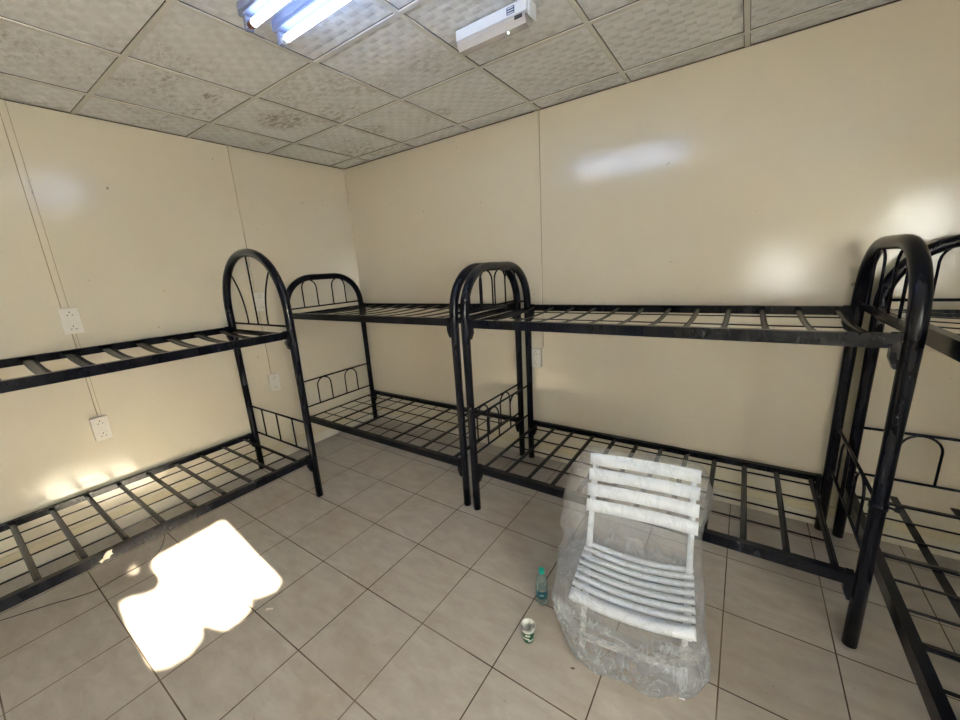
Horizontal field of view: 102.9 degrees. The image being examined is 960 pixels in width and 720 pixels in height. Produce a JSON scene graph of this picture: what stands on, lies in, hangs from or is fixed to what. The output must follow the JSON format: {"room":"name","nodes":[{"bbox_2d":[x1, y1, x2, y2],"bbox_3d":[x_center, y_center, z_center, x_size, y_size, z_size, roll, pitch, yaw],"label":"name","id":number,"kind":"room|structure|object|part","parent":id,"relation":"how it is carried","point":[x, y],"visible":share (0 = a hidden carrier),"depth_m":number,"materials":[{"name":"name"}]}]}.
{"room":"dormitory room","nodes":[
{"label":"dormitory room","id":0,"kind":"room"},
{"bbox_2d":[0,98,371,557],"bbox_3d":[-2.544,-0.176,2.541,0.120,2.705,4.250,6,16,34],"label":"wall","id":1,"kind":"structure","parent":0,"point":[142,227],"depth_m":2.69,"materials":[{"name":"beige paint"}]},
{"bbox_2d":[0,99,68,307],"bbox_3d":[-2.599,-0.875,2.232,0.012,1.143,0.036,6,16,34],"label":"cable trunking","id":2,"kind":"object","parent":1,"relation":"attached to","point":[4,114],"visible":1,"depth_m":2.22,"materials":[{"name":"beige paint"}]},
{"bbox_2d":[57,308,84,334],"bbox_3d":[-2.546,-0.243,2.382,0.040,0.156,0.086,6,16,34],"label":"wall socket","id":3,"kind":"object","parent":1,"relation":"attached to","point":[71,322],"visible":1,"depth_m":2.37,"materials":[{"name":"white plastic"}]},
{"bbox_2d":[62,310,75,317],"bbox_3d":[-2.534,-0.283,2.361,0.004,0.044,0.052,6,16,34],"label":"outlet","id":4,"kind":"object","parent":3,"relation":"attached to","point":[65,313],"depth_m":2.36,"materials":[{"name":"white plastic"}]},
{"bbox_2d":[67,324,80,331],"bbox_3d":[-2.529,-0.200,2.382,0.004,0.044,0.052,6,16,34],"label":"outlet","id":5,"kind":"object","parent":3,"relation":"attached to","point":[70,327],"depth_m":2.38,"materials":[{"name":"white plastic"}]},
{"bbox_2d":[72,333,100,415],"bbox_3d":[-2.538,0.101,2.472,0.012,0.556,0.022,6,16,34],"label":"cable trunking","id":6,"kind":"object","parent":1,"relation":"attached to","point":[75,338],"visible":0.77,"depth_m":2.49,"materials":[{"name":"beige paint"}]},
{"bbox_2d":[89,415,112,441],"bbox_3d":[-2.513,0.452,2.537,0.040,0.156,0.086,6,16,34],"label":"wall socket","id":7,"kind":"object","parent":1,"relation":"attached to","point":[100,426],"visible":1,"depth_m":2.52,"materials":[{"name":"white plastic"}]},
{"bbox_2d":[94,418,105,426],"bbox_3d":[-2.501,0.412,2.517,0.004,0.044,0.052,6,16,34],"label":"outlet","id":8,"kind":"object","parent":7,"relation":"attached to","point":[98,422],"depth_m":2.52,"materials":[{"name":"white plastic"}]},
{"bbox_2d":[98,430,109,438],"bbox_3d":[-2.495,0.496,2.538,0.004,0.044,0.052,6,16,34],"label":"outlet","id":9,"kind":"object","parent":7,"relation":"attached to","point":[102,434],"depth_m":2.54,"materials":[{"name":"white plastic"}]},
{"bbox_2d":[0,407,371,566],"bbox_3d":[-2.419,1.034,2.795,0.009,0.054,4.250,6,16,34],"label":"trim","id":10,"kind":"structure","parent":1,"relation":"attached to","point":[44,544],"depth_m":2.80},
{"bbox_2d":[0,411,372,582],"bbox_3d":[-2.415,1.101,2.811,0.010,0.085,4.250,6,16,34],"label":"baseboard","id":11,"kind":"structure","parent":1,"relation":"attached to","point":[19,567],"depth_m":2.81,"materials":[{"name":"tile"}]},
{"bbox_2d":[227,146,258,291],"bbox_3d":[-1.950,-1.139,3.160,0.012,1.140,0.036,6,16,34],"label":"cable trunking","id":12,"kind":"object","parent":1,"relation":"attached to","point":[229,148],"visible":1,"depth_m":3.14,"materials":[{"name":"beige paint"}]},
{"bbox_2d":[253,292,264,310],"bbox_3d":[-1.901,-0.504,3.304,0.040,0.156,0.086,6,16,34],"label":"wall socket","id":13,"kind":"object","parent":1,"relation":"attached to","point":[259,297],"visible":0.85,"depth_m":3.29,"materials":[{"name":"white plastic"}]},
{"bbox_2d":[256,294,263,298],"bbox_3d":[-1.888,-0.544,3.284,0.004,0.044,0.052,6,16,34],"label":"outlet","id":14,"kind":"object","parent":13,"relation":"attached to","point":[258,296],"depth_m":3.28,"materials":[{"name":"white plastic"}]},
{"bbox_2d":[258,304,264,309],"bbox_3d":[-1.883,-0.461,3.305,0.004,0.044,0.052,6,16,34],"label":"outlet","id":15,"kind":"object","parent":13,"relation":"attached to","point":[260,306],"depth_m":3.30,"materials":[{"name":"white plastic"}]},
{"bbox_2d":[259,311,272,373],"bbox_3d":[-1.895,-0.154,3.393,0.012,0.566,0.022,6,16,34],"label":"cable trunking","id":16,"kind":"object","parent":1,"relation":"attached to","point":[260,312],"visible":0.71,"depth_m":3.40,"materials":[{"name":"beige paint"}]},
{"bbox_2d":[267,373,280,391],"bbox_3d":[-1.865,0.200,3.466,0.040,0.156,0.086,6,16,34],"label":"wall socket","id":17,"kind":"object","parent":1,"relation":"attached to","point":[273,379],"visible":1,"depth_m":3.45,"materials":[{"name":"white plastic"}]},
{"bbox_2d":[0,0,892,167],"bbox_3d":[-0.503,-1.283,0.801,5.240,0.056,4.490,6,16,34],"label":"ceiling","id":18,"kind":"structure","parent":0,"point":[398,59],"depth_m":1.94,"materials":[{"name":"tile"}]},
{"bbox_2d":[237,0,289,33],"bbox_3d":[-0.434,-1.296,1.182,1.220,0.088,0.056,6,16,34],"label":"tube light","id":19,"kind":"object","parent":18,"relation":"attached to","point":[253,13],"visible":1,"depth_m":1.46,"materials":[{"name":"glass"}]},
{"bbox_2d":[271,0,349,47],"bbox_3d":[-0.358,-1.327,1.290,1.220,0.088,0.056,6,16,34],"label":"tube light","id":20,"kind":"object","parent":18,"relation":"attached to","point":[298,17],"visible":1,"depth_m":1.52,"materials":[{"name":"glass"}]},
{"bbox_2d":[0,0,853,166],"bbox_3d":[-0.501,-1.252,0.808,5.000,0.008,4.250,6,16,34],"label":"ceiling grid","id":21,"kind":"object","parent":18,"relation":"attached to","point":[168,4],"depth_m":1.95,"materials":[{"name":"metal"}]},
{"bbox_2d":[456,0,536,55],"bbox_3d":[0.067,-1.445,1.679,0.372,0.089,0.087,6,16,34],"label":"emergency light","id":22,"kind":"object","parent":18,"relation":"attached to","point":[518,16],"visible":1,"depth_m":1.64,"materials":[{"name":"white plastic"}]},
{"bbox_2d":[0,418,959,719],"bbox_3d":[-0.344,1.403,1.449,5.240,0.100,4.490,6,16,34],"label":"floor","id":23,"kind":"structure","parent":0,"point":[390,596],"depth_m":1.84,"materials":[{"name":"tile"}]},
{"bbox_2d":[0,534,164,620],"bbox_3d":[-2.435,1.307,2.133,0.467,0.004,1.253,6,16,34],"label":"cable","id":24,"kind":"object","parent":23,"relation":"on","point":[164,534],"visible":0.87,"depth_m":2.11,"materials":[{"name":"black rubber"}]},
{"bbox_2d":[0,249,322,612],"bbox_3d":[-2.176,0.317,2.206,0.925,1.858,1.962,6,16,34],"label":"bunk bed","id":25,"kind":"object","parent":23,"relation":"on","point":[43,376],"visible":1,"depth_m":2.42,"materials":[{"name":"black metal"}]},
{"bbox_3d":[-2.555,-0.037,2.371,0.034,0.050,1.849,6,16,34],"label":"rail","id":26,"kind":"part","parent":25,"relation":"part of","materials":[{"name":"black metal"}]},
{"bbox_3d":[-2.501,0.869,2.590,0.034,0.050,1.849,6,16,34],"label":"rail","id":27,"kind":"part","parent":25,"relation":"part of","materials":[{"name":"black metal"}]},
{"bbox_3d":[-1.834,0.037,1.888,0.034,0.050,1.849,6,16,34],"label":"rail","id":28,"kind":"part","parent":25,"relation":"part of","materials":[{"name":"black metal"}]},
{"bbox_3d":[-1.780,0.943,2.107,0.034,0.050,1.849,6,16,34],"label":"rail","id":29,"kind":"part","parent":25,"relation":"part of","materials":[{"name":"black metal"}]},
{"bbox_3d":[-1.861,-0.482,2.953,0.166,0.404,0.012,6,16,34],"label":"fan rod","id":30,"kind":"part","parent":25,"relation":"part of","materials":[{"name":"black metal"}]},
{"bbox_3d":[-1.680,-0.512,2.818,0.011,0.505,0.011,-12,16,-32],"label":"fan rod","id":31,"kind":"part","parent":25,"relation":"part of","materials":[{"name":"black metal"}]},
{"bbox_3d":[-1.680,-0.202,2.866,0.816,0.038,0.004,6,16,34],"label":"rail","id":32,"kind":"part","parent":25,"relation":"part of","materials":[{"name":"black metal"}]},
{"bbox_3d":[-1.804,0.522,3.197,0.011,0.235,0.011,0,14,12],"label":"guard rod","id":33,"kind":"part","parent":25,"relation":"part of","materials":[{"name":"black metal"}]},
{"bbox_3d":[-1.494,-0.444,2.707,0.166,0.404,0.012,6,16,34],"label":"fan rod","id":34,"kind":"part","parent":25,"relation":"part of","materials":[{"name":"black metal"}]},
{"bbox_3d":[-1.644,0.102,2.967,0.925,1.858,0.057,6,16,34],"label":"frame","id":35,"kind":"part","parent":25,"relation":"part of","materials":[{"name":"black metal"}]},
{"bbox_3d":[-1.618,0.541,3.073,0.011,0.235,0.011,-12,16,-32],"label":"guard rod","id":36,"kind":"part","parent":25,"relation":"part of","materials":[{"name":"black metal"}]},
{"bbox_3d":[-1.432,0.560,2.948,0.011,0.235,0.011,0,14,12],"label":"guard rod","id":37,"kind":"part","parent":25,"relation":"part of","materials":[{"name":"black metal"}]},
{"bbox_2d":[286,263,524,505],"bbox_3d":[-0.698,0.045,3.391,1.976,1.660,0.887,6,16,34],"label":"bunk bed","id":38,"kind":"object","parent":23,"relation":"on","point":[452,321],"visible":0.84,"depth_m":3.16,"materials":[{"name":"black metal"}]},
{"bbox_3d":[-1.492,-0.488,3.796,0.004,0.038,0.778,6,16,34],"label":"rail","id":39,"kind":"part","parent":38,"relation":"part of","materials":[{"name":"black metal"}]},
{"bbox_3d":[-1.492,-0.037,3.924,0.057,1.660,0.887,6,16,34],"label":"frame","id":40,"kind":"part","parent":38,"relation":"part of","materials":[{"name":"black metal"}]},
{"bbox_3d":[-0.958,-0.321,2.948,1.863,0.050,0.034,6,16,34],"label":"rail","id":41,"kind":"part","parent":38,"relation":"part of","materials":[{"name":"black metal"}]},
{"bbox_3d":[-0.901,0.637,3.179,1.863,0.050,0.034,6,16,34],"label":"rail","id":42,"kind":"part","parent":38,"relation":"part of","materials":[{"name":"black metal"}]},
{"bbox_3d":[-0.493,-0.509,3.613,1.863,0.050,0.034,6,16,34],"label":"rail","id":43,"kind":"part","parent":38,"relation":"part of","materials":[{"name":"black metal"}]},
{"bbox_3d":[-0.436,0.449,3.844,1.863,0.050,0.034,6,16,34],"label":"rail","id":44,"kind":"part","parent":38,"relation":"part of","materials":[{"name":"black metal"}]},
{"bbox_3d":[0.043,-0.331,2.767,0.004,0.038,0.778,6,16,34],"label":"rail","id":45,"kind":"part","parent":38,"relation":"part of","materials":[{"name":"black metal"}]},
{"bbox_3d":[0.096,0.126,2.859,0.057,1.660,0.887,6,16,34],"label":"frame","id":46,"kind":"part","parent":38,"relation":"part of","materials":[{"name":"black metal"}]},
{"bbox_2d":[520,618,535,643],"bbox_3d":[0.215,1.214,1.709,0.068,0.078,0.068,6,16,34],"label":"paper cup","id":47,"kind":"object","parent":23,"relation":"on","point":[528,625],"visible":1,"depth_m":1.71,"materials":[{"name":"white paper"}]},
{"bbox_2d":[536,567,547,604],"bbox_3d":[0.304,1.108,1.880,0.057,0.192,0.058,-1,14,12],"label":"water bottle","id":48,"kind":"object","parent":23,"relation":"on","point":[541,586],"visible":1,"depth_m":1.87,"materials":[{"name":"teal plastic"}]},
{"bbox_2d":[568,453,701,700],"bbox_3d":[0.615,0.863,1.524,0.426,0.817,0.465,4,15,27],"label":"folding chair","id":49,"kind":"object","parent":23,"relation":"on","point":[685,631],"visible":1,"depth_m":1.51,"materials":[{"name":"white paint"}]},
{"bbox_3d":[0.418,0.857,1.547,0.018,0.032,0.301,4,15,27],"label":"seat rail","id":50,"kind":"part","parent":49,"relation":"part of","materials":[{"name":"white paint"}]},
{"bbox_3d":[0.475,0.836,1.665,0.020,0.809,0.336,4,15,27],"label":"backrest leg","id":51,"kind":"part","parent":49,"relation":"part of","materials":[{"name":"white paint"}]},
{"bbox_2d":[552,538,710,698],"bbox_3d":[0.598,0.850,1.534,0.617,0.816,0.527,4,15,27],"label":"plastic bag","id":52,"kind":"object","parent":49,"relation":"on","point":[680,679],"visible":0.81,"depth_m":1.49,"materials":[{"name":"clear plastic"}]},
{"bbox_3d":[0.749,0.878,1.378,0.018,0.032,0.301,4,15,27],"label":"seat rail","id":53,"kind":"part","parent":49,"relation":"part of","materials":[{"name":"white paint"}]},
{"bbox_3d":[0.813,0.857,1.493,0.020,0.809,0.336,4,15,27],"label":"backrest leg","id":54,"kind":"part","parent":49,"relation":"part of","materials":[{"name":"white paint"}]},
{"bbox_2d":[460,234,933,648],"bbox_3d":[0.968,0.216,2.275,1.988,1.660,0.897,6,16,34],"label":"bunk bed","id":55,"kind":"object","parent":23,"relation":"on","point":[905,351],"visible":0.94,"depth_m":1.89,"materials":[{"name":"black metal"}]},
{"bbox_3d":[0.169,0.134,2.810,0.057,1.660,0.897,6,16,34],"label":"frame","id":56,"kind":"part","parent":55,"relation":"part of","materials":[{"name":"black metal"}]},
{"bbox_3d":[0.169,-0.312,2.684,0.004,0.038,0.788,6,16,34],"label":"rail","id":57,"kind":"part","parent":55,"relation":"part of","materials":[{"name":"black metal"}]},
{"bbox_3d":[0.751,0.808,2.066,1.847,0.050,0.034,6,16,34],"label":"rail","id":58,"kind":"part","parent":55,"relation":"part of","materials":[{"name":"black metal"}]},
{"bbox_3d":[1.221,0.618,2.739,1.847,0.050,0.034,6,16,34],"label":"rail","id":59,"kind":"part","parent":55,"relation":"part of","materials":[{"name":"black metal"}]},
{"bbox_3d":[0.695,-0.144,1.837,1.847,0.050,0.034,6,16,34],"label":"rail","id":60,"kind":"part","parent":55,"relation":"part of","materials":[{"name":"black metal"}]},
{"bbox_3d":[1.165,-0.335,2.509,1.847,0.050,0.034,6,16,34],"label":"rail","id":61,"kind":"part","parent":55,"relation":"part of","materials":[{"name":"black metal"}]},
{"bbox_3d":[1.744,0.295,1.755,0.057,1.660,0.897,6,16,34],"label":"frame","id":62,"kind":"part","parent":55,"relation":"part of","materials":[{"name":"black metal"}]},
{"bbox_2d":[832,234,959,719],"bbox_3d":[1.837,0.466,1.024,0.897,1.660,1.987,6,16,34],"label":"bunk bed","id":63,"kind":"object","parent":23,"relation":"on","point":[937,704],"visible":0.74,"depth_m":1.63,"materials":[{"name":"black metal"}]},
{"bbox_3d":[2.376,0.248,1.794,0.897,1.660,0.057,6,16,34],"label":"frame","id":64,"kind":"part","parent":63,"relation":"part of","materials":[{"name":"black metal"}]},
{"bbox_3d":[1.518,0.932,1.379,0.034,0.058,1.874,6,16,34],"label":"rail","id":65,"kind":"part","parent":63,"relation":"part of","materials":[{"name":"black metal"}]},
{"bbox_3d":[1.462,-0.025,1.148,0.034,0.058,1.874,6,16,34],"label":"rail","id":66,"kind":"part","parent":63,"relation":"part of","materials":[{"name":"black metal"}]},
{"bbox_3d":[2.331,-0.198,1.659,0.788,0.038,0.004,6,16,34],"label":"rail","id":67,"kind":"part","parent":63,"relation":"part of","materials":[{"name":"black metal"}]},
{"bbox_2d":[344,0,959,532],"bbox_3d":[0.795,-0.452,2.865,5.240,2.705,0.120,6,16,34],"label":"wall","id":68,"kind":"structure","parent":0,"point":[765,173],"depth_m":2.35,"materials":[{"name":"beige paint"}]},
{"bbox_2d":[343,169,359,288],"bbox_3d":[-1.310,-0.704,4.182,0.012,2.539,0.012,6,16,34],"label":"trim","id":69,"kind":"structure","parent":68,"relation":"attached to","point":[343,169],"depth_m":4.01,"materials":[{"name":"beige paint"}]},
{"bbox_2d":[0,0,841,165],"bbox_3d":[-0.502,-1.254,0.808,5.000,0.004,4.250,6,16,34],"label":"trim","id":70,"kind":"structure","parent":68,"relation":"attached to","point":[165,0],"depth_m":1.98,"materials":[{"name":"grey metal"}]},
{"bbox_2d":[0,0,901,168],"bbox_3d":[-0.501,-1.249,0.809,5.000,0.006,4.250,6,16,34],"label":"trim","id":71,"kind":"structure","parent":68,"relation":"attached to","point":[895,0],"depth_m":2.37,"materials":[{"name":"beige metal"}]},
{"bbox_2d":[532,348,541,367],"bbox_3d":[0.462,-0.020,3.119,0.086,0.156,0.040,6,16,34],"label":"wall socket","id":72,"kind":"object","parent":68,"relation":"attached to","point":[536,352],"visible":1,"depth_m":3.10,"materials":[{"name":"white plastic"}]},
{"bbox_2d":[533,350,538,355],"bbox_3d":[0.449,-0.057,3.095,0.052,0.044,0.004,6,16,34],"label":"outlet","id":73,"kind":"object","parent":72,"relation":"attached to","point":[535,352],"depth_m":3.09,"materials":[{"name":"white plastic"}]},
{"bbox_2d":[533,360,538,365],"bbox_3d":[0.454,0.026,3.115,0.052,0.044,0.004,6,16,34],"label":"outlet","id":74,"kind":"object","parent":72,"relation":"attached to","point":[535,362],"depth_m":3.11,"materials":[{"name":"white plastic"}]},
{"bbox_2d":[534,110,543,347],"bbox_3d":[0.445,-0.927,2.892,0.041,1.700,0.012,6,16,34],"label":"cable trunking","id":75,"kind":"object","parent":68,"relation":"attached to","point":[536,113],"visible":1,"depth_m":2.85,"materials":[{"name":"beige paint"}]},
{"bbox_2d":[376,405,959,559],"bbox_3d":[0.834,0.834,3.120,5.000,0.085,0.010,6,16,34],"label":"baseboard","id":76,"kind":"structure","parent":68,"relation":"attached to","point":[499,442],"depth_m":2.52,"materials":[{"name":"tile"}]}
]}

